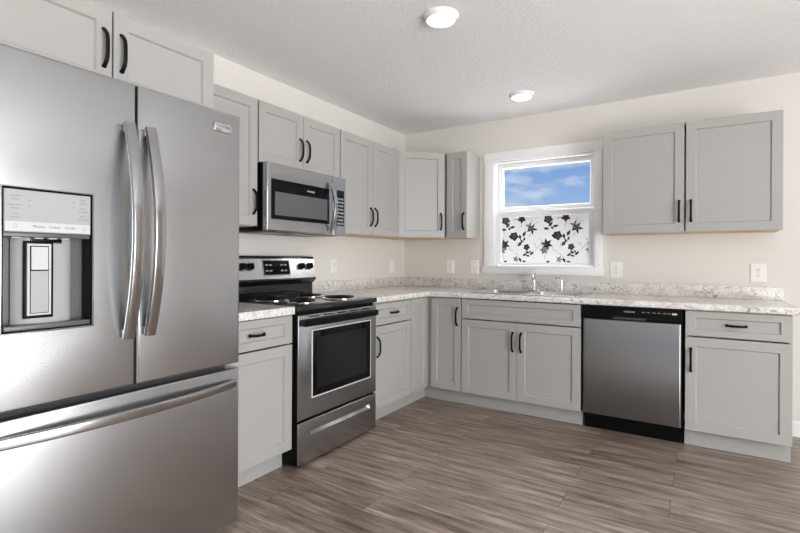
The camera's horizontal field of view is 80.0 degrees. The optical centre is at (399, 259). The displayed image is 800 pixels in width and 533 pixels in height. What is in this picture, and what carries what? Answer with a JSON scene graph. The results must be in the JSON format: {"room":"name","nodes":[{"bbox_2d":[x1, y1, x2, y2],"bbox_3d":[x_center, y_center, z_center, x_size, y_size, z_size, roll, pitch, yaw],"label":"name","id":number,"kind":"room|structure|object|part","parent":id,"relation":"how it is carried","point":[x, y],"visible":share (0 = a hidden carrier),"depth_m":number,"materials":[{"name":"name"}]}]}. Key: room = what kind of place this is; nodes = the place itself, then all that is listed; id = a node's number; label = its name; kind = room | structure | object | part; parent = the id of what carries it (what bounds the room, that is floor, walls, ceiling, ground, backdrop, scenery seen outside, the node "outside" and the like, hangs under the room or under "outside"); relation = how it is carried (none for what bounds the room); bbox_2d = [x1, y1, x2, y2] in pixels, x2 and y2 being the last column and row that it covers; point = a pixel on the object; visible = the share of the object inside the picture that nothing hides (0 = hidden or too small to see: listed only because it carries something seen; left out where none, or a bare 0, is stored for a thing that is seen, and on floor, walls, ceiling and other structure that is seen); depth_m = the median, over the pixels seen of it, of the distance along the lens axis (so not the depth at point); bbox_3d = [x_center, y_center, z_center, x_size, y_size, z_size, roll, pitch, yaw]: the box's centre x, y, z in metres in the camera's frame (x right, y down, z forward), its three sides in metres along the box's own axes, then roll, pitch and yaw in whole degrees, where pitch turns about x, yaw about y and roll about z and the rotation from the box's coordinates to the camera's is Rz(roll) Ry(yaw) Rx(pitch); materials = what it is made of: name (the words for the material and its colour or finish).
{"room":"kitchen","nodes":[
{"label":"kitchen","id":0,"kind":"room"},
{"bbox_2d":[112,11,404,281],"bbox_3d":[-2.411,-0.056,1.096,0.120,2.450,9.240,0,0,32],"label":"wall","id":1,"kind":"structure","parent":0,"point":[356,257],"depth_m":3.81,"materials":[{"name":"white paint"}]},
{"bbox_2d":[0,0,213,108],"bbox_3d":[-1.365,-0.812,2.009,0.663,0.312,0.906,0,0,32],"label":"upper cabinet","id":2,"kind":"object","parent":1,"relation":"attached to","point":[85,34],"visible":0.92,"depth_m":1.84,"materials":[{"name":"grey paint"}]},
{"bbox_3d":[-1.244,-0.811,1.663,0.019,0.308,0.450,0,0,32],"label":"door","id":3,"kind":"part","parent":2,"relation":"part of","materials":[{"name":"grey paint"}]},
{"bbox_3d":[-1.119,-0.809,1.815,0.039,0.155,0.018,0,0,32],"label":"handle","id":4,"kind":"part","parent":2,"relation":"part of","materials":[{"name":"black metal"}]},
{"bbox_3d":[-1.084,-0.809,1.870,0.039,0.155,0.018,0,0,32],"label":"handle","id":5,"kind":"part","parent":2,"relation":"part of","materials":[{"name":"black metal"}]},
{"bbox_3d":[-1.001,-0.810,2.049,0.019,0.308,0.450,0,0,32],"label":"door","id":6,"kind":"part","parent":2,"relation":"part of","materials":[{"name":"grey paint"}]},
{"bbox_2d":[213,83,257,226],"bbox_3d":[-1.109,-0.579,2.700,0.358,0.760,0.517,0,0,32],"label":"upper cabinet","id":7,"kind":"object","parent":1,"relation":"attached to","point":[226,100],"visible":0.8,"depth_m":2.78,"materials":[{"name":"grey paint"}]},
{"bbox_3d":[-0.853,-0.342,2.808,0.039,0.155,0.018,0,0,32],"label":"handle","id":8,"kind":"part","parent":7,"relation":"part of","materials":[{"name":"black metal"}]},
{"bbox_2d":[257,100,339,177],"bbox_3d":[-0.763,-0.770,3.246,0.358,0.373,0.751,0,0,32],"label":"upper cabinet","id":9,"kind":"object","parent":1,"relation":"attached to","point":[285,137],"visible":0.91,"depth_m":3.12,"materials":[{"name":"grey paint"}]},
{"bbox_3d":[-0.750,-0.770,3.015,0.019,0.369,0.374,0,0,32],"label":"door","id":10,"kind":"part","parent":9,"relation":"part of","materials":[{"name":"grey paint"}]},
{"bbox_2d":[239,161,345,236],"bbox_3d":[-0.724,-0.375,3.227,0.445,0.416,0.742,0,0,32],"label":"microwave","id":11,"kind":"object","parent":9,"relation":"attached to","point":[292,201],"visible":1,"depth_m":3.06,"materials":[{"name":"silver metal"}]},
{"bbox_3d":[-0.644,-0.377,3.093,0.036,0.411,0.600,0,0,32],"label":"door","id":12,"kind":"part","parent":11,"relation":"part of","materials":[{"name":"silver metal"}]},
{"bbox_3d":[-0.463,-0.360,3.289,0.069,0.354,0.034,0,0,32],"label":"handle","id":13,"kind":"part","parent":11,"relation":"part of","materials":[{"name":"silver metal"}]},
{"bbox_3d":[-0.445,-0.376,3.407,0.036,0.411,0.140,0,0,32],"label":"control panel","id":14,"kind":"part","parent":11,"relation":"part of","materials":[{"name":"silver metal"}]},
{"bbox_3d":[-0.645,-0.720,3.134,0.039,0.155,0.018,0,0,32],"label":"handle","id":15,"kind":"part","parent":9,"relation":"part of","materials":[{"name":"black metal"}]},
{"bbox_3d":[-0.611,-0.720,3.188,0.039,0.155,0.018,0,0,32],"label":"handle","id":16,"kind":"part","parent":9,"relation":"part of","materials":[{"name":"black metal"}]},
{"bbox_3d":[-0.548,-0.769,3.334,0.019,0.369,0.374,0,0,32],"label":"door","id":17,"kind":"part","parent":9,"relation":"part of","materials":[{"name":"grey paint"}]},
{"bbox_2d":[330,260,336,274],"bbox_3d":[-0.544,0.063,3.925,0.010,0.122,0.078,0,0,32],"label":"light switch","id":18,"kind":"object","parent":1,"relation":"attached to","point":[333,263],"visible":1,"depth_m":3.92,"materials":[{"name":"white plastic"}]},
{"bbox_2d":[340,129,398,237],"bbox_3d":[-0.342,-0.575,3.913,0.358,0.760,0.802,0,0,32],"label":"upper cabinet","id":19,"kind":"object","parent":1,"relation":"attached to","point":[370,169],"visible":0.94,"depth_m":3.81,"materials":[{"name":"grey paint"}]},
{"bbox_3d":[-0.336,-0.575,3.672,0.019,0.756,0.402,0,0,32],"label":"door","id":20,"kind":"part","parent":19,"relation":"part of","materials":[{"name":"grey paint"}]},
{"bbox_3d":[-0.224,-0.339,3.803,0.039,0.155,0.018,0,0,32],"label":"handle","id":21,"kind":"part","parent":19,"relation":"part of","materials":[{"name":"black metal"}]},
{"bbox_3d":[-0.190,-0.339,3.857,0.039,0.155,0.018,0,0,32],"label":"handle","id":22,"kind":"part","parent":19,"relation":"part of","materials":[{"name":"black metal"}]},
{"bbox_3d":[-0.120,-0.574,4.012,0.019,0.756,0.396,0,0,32],"label":"door","id":23,"kind":"part","parent":19,"relation":"part of","materials":[{"name":"grey paint"}]},
{"bbox_2d":[389,260,393,272],"bbox_3d":[-0.076,0.071,4.665,0.010,0.122,0.082,0,0,32],"label":"light switch","id":24,"kind":"object","parent":1,"relation":"attached to","point":[391,267],"visible":1,"depth_m":4.65,"materials":[{"name":"white plastic"}]},
{"bbox_2d":[88,0,799,134],"bbox_3d":[0.012,-1.329,-0.433,5.840,0.120,9.240,0,0,32],"label":"ceiling","id":25,"kind":"structure","parent":0,"point":[380,62],"depth_m":2.85,"materials":[{"name":"white paint"}]},
{"bbox_2d":[423,6,458,27],"bbox_3d":[0.213,-1.252,2.481,0.184,0.034,0.184,0,0,32],"label":"recessed light","id":26,"kind":"object","parent":25,"relation":"in","point":[440,16],"visible":1,"depth_m":2.44,"materials":[{"name":"white paint"}]},
{"bbox_2d":[509,90,533,100],"bbox_3d":[0.929,-1.248,3.649,0.184,0.034,0.184,0,0,32],"label":"recessed light","id":27,"kind":"object","parent":25,"relation":"in","point":[519,95],"visible":1,"depth_m":3.60,"materials":[{"name":"white paint"}]},
{"bbox_2d":[216,396,799,532],"bbox_3d":[0.000,1.231,-0.433,5.840,0.100,9.240,0,0,32],"label":"floor","id":28,"kind":"structure","parent":0,"point":[427,465],"depth_m":2.50,"materials":[{"name":"beige wood"}]},
{"bbox_2d":[0,43,239,532],"bbox_3d":[-1.258,0.274,1.900,0.911,1.802,0.913,0,0,32],"label":"refrigerator","id":29,"kind":"object","parent":28,"relation":"on","point":[119,200],"visible":1,"depth_m":1.63,"materials":[{"name":"grey metal"}]},
{"bbox_3d":[-1.106,-0.144,1.492,0.052,0.126,0.232,0,0,32],"label":"control panel","id":30,"kind":"part","parent":29,"relation":"part of","materials":[{"name":"silver metal"}]},
{"bbox_3d":[-1.100,-0.089,1.532,0.079,1.075,0.458,0,0,32],"label":"door","id":31,"kind":"part","parent":29,"relation":"part of","materials":[{"name":"silver metal"}]},
{"bbox_3d":[-0.983,0.807,1.724,0.079,0.674,0.913,0,0,32],"label":"freezer drawer","id":32,"kind":"part","parent":29,"relation":"part of","materials":[{"name":"silver metal"}]},
{"bbox_3d":[-0.925,-0.100,1.653,0.087,0.757,0.038,0,0,32],"label":"handle","id":33,"kind":"part","parent":29,"relation":"part of","materials":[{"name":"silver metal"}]},
{"bbox_3d":[-0.884,-0.101,1.717,0.087,0.754,0.038,0,0,32],"label":"handle","id":34,"kind":"part","parent":29,"relation":"part of","materials":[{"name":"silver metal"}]},
{"bbox_3d":[-0.855,-0.088,1.920,0.079,1.075,0.450,0,0,32],"label":"door","id":35,"kind":"part","parent":29,"relation":"part of","materials":[{"name":"silver metal"}]},
{"bbox_2d":[226,315,291,486],"bbox_3d":[-0.990,0.740,2.614,0.663,0.872,0.512,0,0,32],"label":"base cabinet","id":36,"kind":"object","parent":28,"relation":"on","point":[264,364],"visible":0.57,"depth_m":2.51,"materials":[{"name":"grey paint"}]},
{"bbox_3d":[-0.724,0.389,2.447,0.038,0.018,0.110,0,0,32],"label":"handle","id":37,"kind":"part","parent":36,"relation":"part of","materials":[{"name":"black metal"}]},
{"bbox_3d":[-0.746,0.389,2.461,0.019,0.154,0.505,0,0,32],"label":"drawer","id":38,"kind":"part","parent":36,"relation":"part of","materials":[{"name":"grey paint"}]},
{"bbox_2d":[239,302,294,320],"bbox_3d":[-0.995,0.238,2.616,0.648,0.129,0.508,0,0,32],"label":"countertop","id":39,"kind":"structure","parent":36,"relation":"on","point":[247,311],"depth_m":2.54,"materials":[{"name":"stone"}]},
{"bbox_2d":[239,256,378,466],"bbox_3d":[-0.627,0.578,3.143,0.708,1.200,0.762,0,0,32],"label":"electric range","id":40,"kind":"object","parent":28,"relation":"on","point":[333,343],"visible":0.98,"depth_m":2.98,"materials":[{"name":"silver metal"}]},
{"bbox_3d":[-0.993,0.048,3.018,0.045,0.059,0.060,0,0,32],"label":"knob","id":41,"kind":"part","parent":40,"relation":"part of","materials":[{"name":"black plastic"}]},
{"bbox_3d":[-0.958,0.048,3.074,0.045,0.059,0.060,0,0,32],"label":"knob","id":42,"kind":"part","parent":40,"relation":"part of","materials":[{"name":"black plastic"}]},
{"bbox_3d":[-0.821,0.249,3.059,0.200,0.010,0.200,0,0,32],"label":"coil burner","id":43,"kind":"part","parent":40,"relation":"part of","materials":[{"name":"black metal"}]},
{"bbox_3d":[-0.846,0.064,3.283,0.027,0.136,0.750,0,0,32],"label":"control panel","id":44,"kind":"part","parent":40,"relation":"part of","materials":[{"name":"silver metal"}]},
{"bbox_3d":[-0.708,0.050,3.469,0.045,0.059,0.060,0,0,32],"label":"knob","id":45,"kind":"part","parent":40,"relation":"part of","materials":[{"name":"black plastic"}]},
{"bbox_3d":[-0.598,0.251,2.917,0.160,0.010,0.160,0,0,32],"label":"coil burner","id":46,"kind":"part","parent":40,"relation":"part of","materials":[{"name":"black metal"}]},
{"bbox_2d":[239,294,376,311],"bbox_3d":[-0.631,0.277,3.146,0.638,0.034,0.762,0,0,32],"label":"cooktop","id":47,"kind":"object","parent":40,"relation":"in","point":[301,302],"depth_m":3.02,"materials":[{"name":"black metal"}]},
{"bbox_3d":[-0.663,0.050,3.539,0.045,0.059,0.060,0,0,32],"label":"knob","id":48,"kind":"part","parent":40,"relation":"part of","materials":[{"name":"black plastic"}]},
{"bbox_3d":[-0.632,0.250,3.359,0.160,0.010,0.160,0,0,32],"label":"coil burner","id":49,"kind":"part","parent":40,"relation":"part of","materials":[{"name":"black metal"}]},
{"bbox_3d":[-0.381,1.041,2.986,0.030,0.236,0.754,0,0,32],"label":"storage drawer","id":50,"kind":"part","parent":40,"relation":"part of","materials":[{"name":"silver metal"}]},
{"bbox_3d":[-0.378,0.613,2.985,0.033,0.592,0.754,0,0,32],"label":"oven door","id":51,"kind":"part","parent":40,"relation":"part of","materials":[{"name":"silver metal"}]},
{"bbox_3d":[-0.408,0.251,3.217,0.200,0.010,0.200,0,0,32],"label":"coil burner","id":52,"kind":"part","parent":40,"relation":"part of","materials":[{"name":"black metal"}]},
{"bbox_3d":[-0.346,0.361,2.966,0.046,0.038,0.709,0,0,32],"label":"handle","id":53,"kind":"part","parent":40,"relation":"part of","materials":[{"name":"black plastic"}]},
{"bbox_2d":[373,299,410,419],"bbox_3d":[-0.299,0.743,3.705,0.663,0.872,0.511,0,0,32],"label":"base cabinet","id":54,"kind":"object","parent":28,"relation":"on","point":[393,324],"visible":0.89,"depth_m":3.56,"materials":[{"name":"grey paint"}]},
{"bbox_3d":[-0.149,0.620,3.358,0.039,0.155,0.018,0,0,32],"label":"handle","id":55,"kind":"part","parent":54,"relation":"part of","materials":[{"name":"black metal"}]},
{"bbox_3d":[-0.053,0.392,3.555,0.019,0.154,0.495,0,0,32],"label":"drawer","id":56,"kind":"part","parent":54,"relation":"part of","materials":[{"name":"grey paint"}]},
{"bbox_2d":[402,296,464,406],"bbox_3d":[0.192,0.746,4.234,0.928,0.872,0.908,0,0,32],"label":"base cabinet","id":57,"kind":"object","parent":28,"relation":"on","point":[436,322],"visible":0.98,"depth_m":3.92,"materials":[{"name":"grey paint"}]},
{"bbox_3d":[0.150,0.691,3.878,0.019,0.749,0.250,0,0,32],"label":"door","id":58,"kind":"part","parent":57,"relation":"part of","materials":[{"name":"grey paint"}]},
{"bbox_3d":[0.377,0.692,3.922,0.272,0.749,0.019,0,0,32],"label":"door","id":59,"kind":"part","parent":57,"relation":"part of","materials":[{"name":"grey paint"}]},
{"bbox_3d":[0.454,0.462,3.844,0.018,0.155,0.039,0,0,32],"label":"handle","id":60,"kind":"part","parent":57,"relation":"part of","materials":[{"name":"black metal"}]},
{"bbox_2d":[312,277,799,314],"bbox_3d":[0.946,0.247,3.451,3.035,0.129,1.427,0,0,32],"label":"countertop","id":61,"kind":"structure","parent":57,"relation":"on","point":[744,299],"depth_m":3.62,"materials":[{"name":"stone"}]},
{"bbox_2d":[470,289,592,304],"bbox_3d":[1.058,0.350,3.838,0.843,0.173,0.515,0,0,32],"label":"sink","id":62,"kind":"object","parent":61,"relation":"in","point":[489,291],"visible":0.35,"depth_m":3.83,"materials":[{"name":"silver metal"}]},
{"bbox_3d":[0.872,0.350,3.922,0.370,0.171,0.382,0,0,32],"label":"bowl","id":63,"kind":"part","parent":62,"relation":"part of","materials":[{"name":"silver metal"}]},
{"bbox_3d":[1.212,0.352,3.706,0.370,0.171,0.382,0,0,32],"label":"bowl","id":64,"kind":"part","parent":62,"relation":"part of","materials":[{"name":"silver metal"}]},
{"bbox_2d":[555,276,563,291],"bbox_3d":[1.315,0.200,3.931,0.077,0.129,0.044,0,0,32],"label":"sprayer","id":65,"kind":"object","parent":62,"relation":"on","point":[556,277],"visible":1,"depth_m":3.92,"materials":[{"name":"silver metal"}]},
{"bbox_2d":[527,269,539,290],"bbox_3d":[1.099,0.175,3.982,0.113,0.178,0.245,0,0,32],"label":"faucet","id":66,"kind":"object","parent":61,"relation":"on","point":[533,275],"visible":1,"depth_m":4.03,"materials":[{"name":"silver metal"}]},
{"bbox_2d":[461,298,583,424],"bbox_3d":[1.039,0.749,3.843,0.922,0.872,0.663,0,0,32],"label":"base cabinet","id":67,"kind":"object","parent":28,"relation":"on","point":[526,358],"visible":0.96,"depth_m":3.57,"materials":[{"name":"grey paint"}]},
{"bbox_3d":[0.691,0.774,3.723,0.454,0.586,0.019,0,0,32],"label":"door","id":68,"kind":"part","parent":67,"relation":"part of","materials":[{"name":"grey paint"}]},
{"bbox_3d":[0.845,0.625,3.596,0.018,0.155,0.039,0,0,32],"label":"handle","id":69,"kind":"part","parent":67,"relation":"part of","materials":[{"name":"black metal"}]},
{"bbox_3d":[0.899,0.625,3.562,0.018,0.155,0.039,0,0,32],"label":"handle","id":70,"kind":"part","parent":67,"relation":"part of","materials":[{"name":"black metal"}]},
{"bbox_3d":[0.887,0.396,3.600,0.914,0.154,0.019,0,0,32],"label":"false drawer","id":71,"kind":"part","parent":67,"relation":"part of","materials":[{"name":"grey paint"}]},
{"bbox_3d":[1.079,0.776,3.478,0.456,0.586,0.019,0,0,32],"label":"door","id":72,"kind":"part","parent":67,"relation":"part of","materials":[{"name":"grey paint"}]},
{"bbox_2d":[583,304,684,442],"bbox_3d":[1.689,0.754,3.427,0.604,0.868,0.613,0,0,32],"label":"dishwasher","id":73,"kind":"object","parent":28,"relation":"on","point":[634,357],"visible":1,"depth_m":3.17,"materials":[{"name":"silver metal"}]},
{"bbox_3d":[1.572,1.128,3.244,0.604,0.116,0.015,0,0,32],"label":"kick plate","id":74,"kind":"part","parent":73,"relation":"part of","materials":[{"name":"black plastic"}]},
{"bbox_2d":[684,310,792,462],"bbox_3d":[2.182,0.755,3.120,0.536,0.872,0.663,0,0,32],"label":"base cabinet","id":75,"kind":"object","parent":28,"relation":"on","point":[739,365],"visible":0.96,"depth_m":2.87,"materials":[{"name":"grey paint"}]},
{"bbox_3d":[1.817,0.629,2.981,0.018,0.155,0.039,0,0,32],"label":"handle","id":76,"kind":"part","parent":75,"relation":"part of","materials":[{"name":"black metal"}]},
{"bbox_3d":[2.016,0.402,2.856,0.110,0.018,0.038,0,0,32],"label":"handle","id":77,"kind":"part","parent":75,"relation":"part of","materials":[{"name":"black metal"}]},
{"bbox_3d":[2.030,0.402,2.877,0.528,0.154,0.019,0,0,32],"label":"drawer","id":78,"kind":"part","parent":75,"relation":"part of","materials":[{"name":"grey paint"}]},
{"bbox_2d":[404,72,799,421],"bbox_3d":[2.444,-0.033,3.421,5.600,2.450,0.120,0,0,32],"label":"wall","id":79,"kind":"structure","parent":0,"point":[719,259],"depth_m":3.63,"materials":[{"name":"white paint"}]},
{"bbox_2d":[377,151,450,239],"bbox_3d":[0.147,-0.573,4.441,0.620,0.760,0.612,0,0,32],"label":"upper cabinet","id":80,"kind":"object","parent":79,"relation":"attached to","point":[422,175],"visible":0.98,"depth_m":4.23,"materials":[{"name":"grey paint"}]},
{"bbox_3d":[0.192,-0.573,4.230,0.411,0.756,0.019,0,0,-13],"label":"door","id":81,"kind":"part","parent":80,"relation":"part of","materials":[{"name":"grey paint"}]},
{"bbox_2d":[447,261,453,272],"bbox_3d":[0.483,0.074,4.584,0.080,0.122,0.010,0,0,32],"label":"wall outlet","id":82,"kind":"object","parent":79,"relation":"attached to","point":[450,264],"visible":1,"depth_m":4.58,"materials":[{"name":"white plastic"}]},
{"bbox_2d":[446,151,479,238],"bbox_3d":[0.568,-0.571,4.337,0.209,0.760,0.338,0,0,32],"label":"upper cabinet","id":83,"kind":"object","parent":79,"relation":"attached to","point":[463,168],"visible":1,"depth_m":4.24,"materials":[{"name":"grey paint"}]},
{"bbox_3d":[0.506,-0.571,4.228,0.197,0.756,0.019,0,0,32],"label":"door","id":84,"kind":"part","parent":83,"relation":"part of","materials":[{"name":"grey paint"}]},
{"bbox_3d":[0.550,-0.335,4.171,0.018,0.155,0.039,0,0,32],"label":"handle","id":85,"kind":"part","parent":83,"relation":"part of","materials":[{"name":"black metal"}]},
{"bbox_2d":[470,260,478,273],"bbox_3d":[0.694,0.072,4.450,0.082,0.126,0.010,0,0,32],"label":"light switch","id":86,"kind":"object","parent":79,"relation":"attached to","point":[474,264],"visible":1,"depth_m":4.45,"materials":[{"name":"white plastic"}]},
{"bbox_2d":[482,140,603,275],"bbox_3d":[1.233,-0.418,4.165,1.044,1.096,0.154,0,0,32],"label":"window","id":87,"kind":"structure","parent":79,"relation":"in","point":[543,210],"depth_m":4.15,"materials":[{"name":"white paint"}]},
{"bbox_3d":[1.201,0.097,4.118,1.044,0.066,0.042,0,0,32],"label":"sill","id":88,"kind":"part","parent":87,"relation":"part of","materials":[{"name":"white paint"}]},
{"bbox_3d":[1.250,-0.190,4.160,0.839,0.484,0.032,0,0,32],"label":"sash","id":89,"kind":"part","parent":87,"relation":"part of","materials":[{"name":"white glass"}]},
{"bbox_3d":[1.271,-0.650,4.189,0.839,0.436,0.030,0,0,32],"label":"sash","id":90,"kind":"part","parent":87,"relation":"part of","materials":[{"name":"white plastic"}]},
{"bbox_3d":[1.272,-0.651,4.190,0.759,0.354,0.003,0,0,32],"label":"glass pane","id":91,"kind":"part","parent":87,"relation":"part of","materials":[{"name":"blue"}]},
{"bbox_2d":[312,277,783,299],"bbox_3d":[0.945,0.227,3.452,3.032,0.088,1.427,0,0,32],"label":"backsplash","id":92,"kind":"structure","parent":79,"relation":"attached to","point":[708,291],"depth_m":3.87,"materials":[{"name":"stone"}]},
{"bbox_2d":[610,262,621,277],"bbox_3d":[1.722,0.085,3.800,0.090,0.128,0.010,0,0,32],"label":"wall outlet","id":93,"kind":"object","parent":79,"relation":"attached to","point":[615,267],"visible":1,"depth_m":3.80,"materials":[{"name":"white plastic"}]},
{"bbox_2d":[603,110,782,235],"bbox_3d":[2.037,-0.566,3.396,1.054,0.756,0.358,0,0,32],"label":"upper cabinet","id":94,"kind":"object","parent":79,"relation":"attached to","point":[724,174],"visible":1,"depth_m":3.25,"materials":[{"name":"grey paint"}]},
{"bbox_3d":[1.739,-0.567,3.425,0.520,0.752,0.019,0,0,32],"label":"door","id":95,"kind":"part","parent":94,"relation":"part of","materials":[{"name":"grey paint"}]},
{"bbox_3d":[1.919,-0.333,3.281,0.018,0.155,0.039,0,0,32],"label":"handle","id":96,"kind":"part","parent":94,"relation":"part of","materials":[{"name":"black metal"}]},
{"bbox_3d":[1.978,-0.333,3.243,0.018,0.155,0.039,0,0,32],"label":"handle","id":97,"kind":"part","parent":94,"relation":"part of","materials":[{"name":"black metal"}]},
{"bbox_3d":[2.189,-0.565,3.140,0.524,0.752,0.019,0,0,32],"label":"door","id":98,"kind":"part","parent":94,"relation":"part of","materials":[{"name":"grey paint"}]},
{"bbox_2d":[750,264,765,281],"bbox_3d":[2.489,0.094,3.315,0.092,0.130,0.010,0,0,32],"label":"wall outlet","id":99,"kind":"object","parent":79,"relation":"attached to","point":[757,271],"visible":1,"depth_m":3.31,"materials":[{"name":"white plastic"}]},
{"bbox_2d":[792,421,799,437],"bbox_3d":[3.675,1.145,2.559,2.588,0.105,0.014,0,0,32],"label":"baseboard","id":100,"kind":"structure","parent":79,"relation":"attached to","point":[795,424],"depth_m":3.20,"materials":[{"name":"white paint"}]}
]}

